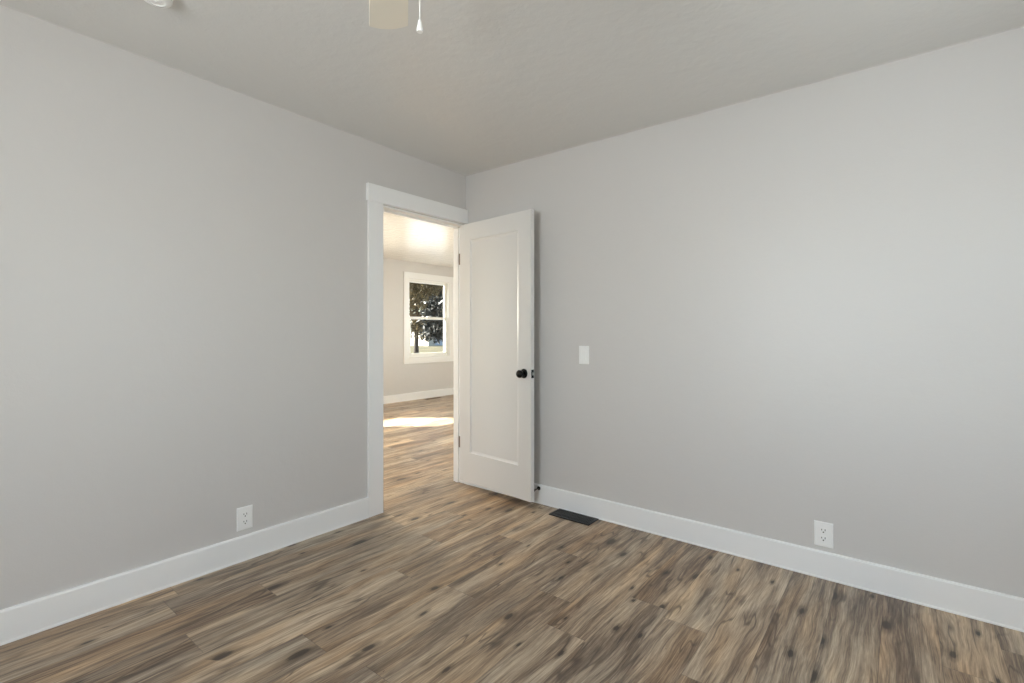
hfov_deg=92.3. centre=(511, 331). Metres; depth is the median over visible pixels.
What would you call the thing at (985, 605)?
baseboard
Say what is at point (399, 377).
wall
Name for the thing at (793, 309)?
wall
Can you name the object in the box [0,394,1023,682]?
floor
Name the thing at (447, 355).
window
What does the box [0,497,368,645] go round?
baseboard
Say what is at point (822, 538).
receptacle
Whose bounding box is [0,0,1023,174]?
ceiling
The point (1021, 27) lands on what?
trim
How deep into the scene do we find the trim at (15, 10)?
2.40 m
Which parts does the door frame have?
casing, head casing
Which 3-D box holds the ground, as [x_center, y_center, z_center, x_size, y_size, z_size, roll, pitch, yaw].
[-8.372,1.800,74.164,220.000,0.300,220.000,0,0,39]
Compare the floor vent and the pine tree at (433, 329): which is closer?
the floor vent
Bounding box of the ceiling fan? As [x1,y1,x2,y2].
[369,0,422,33]
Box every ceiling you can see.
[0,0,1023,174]
[383,212,453,267]
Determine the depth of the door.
3.57 m
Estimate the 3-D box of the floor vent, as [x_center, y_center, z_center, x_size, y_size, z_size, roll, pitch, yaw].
[0.398,1.197,3.189,0.300,0.006,0.131,0,0,38]
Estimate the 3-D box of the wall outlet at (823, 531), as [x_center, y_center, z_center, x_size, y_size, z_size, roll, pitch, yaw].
[1.520,0.988,2.401,0.080,0.121,0.009,0,0,38]
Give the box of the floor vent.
[549,508,598,525]
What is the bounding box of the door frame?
[366,182,467,516]
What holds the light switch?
attached to the wall at (793, 309)
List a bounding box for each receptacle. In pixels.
[242,511,248,517]
[242,519,248,524]
[819,527,827,533]
[819,535,827,541]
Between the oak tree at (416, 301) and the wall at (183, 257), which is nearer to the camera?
the wall at (183, 257)
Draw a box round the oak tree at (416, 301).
[409,282,442,352]
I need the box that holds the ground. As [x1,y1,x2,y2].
[411,346,442,352]
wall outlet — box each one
[237,504,252,531]
[814,520,832,548]
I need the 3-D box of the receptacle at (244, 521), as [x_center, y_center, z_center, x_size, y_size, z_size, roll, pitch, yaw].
[-1.405,1.000,2.591,0.003,0.027,0.034,0,0,38]
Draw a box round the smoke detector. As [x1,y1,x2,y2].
[144,0,172,7]
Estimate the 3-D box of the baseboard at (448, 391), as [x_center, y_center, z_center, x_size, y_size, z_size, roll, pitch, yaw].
[-2.821,1.135,7.330,0.019,0.130,8.100,0,0,38]
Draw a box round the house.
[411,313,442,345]
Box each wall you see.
[0,6,465,609]
[383,258,453,395]
[466,28,1023,597]
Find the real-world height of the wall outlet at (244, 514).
0.121 m
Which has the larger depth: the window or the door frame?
the window
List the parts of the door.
panel, knob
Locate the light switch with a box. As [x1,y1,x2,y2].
[579,346,588,363]
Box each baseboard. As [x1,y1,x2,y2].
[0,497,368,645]
[383,388,453,403]
[464,481,1023,631]
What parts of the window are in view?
casing, sash, sash, frame, casing, casing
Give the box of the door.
[459,209,533,501]
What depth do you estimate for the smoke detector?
1.83 m
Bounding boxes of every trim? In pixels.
[0,4,465,176]
[466,26,1023,176]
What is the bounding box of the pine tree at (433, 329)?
[417,289,442,343]
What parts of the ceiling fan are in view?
blade, chain pull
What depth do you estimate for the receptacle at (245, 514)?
2.59 m
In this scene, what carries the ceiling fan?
hanging from the ceiling at (485, 84)
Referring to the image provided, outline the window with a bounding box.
[404,271,453,363]

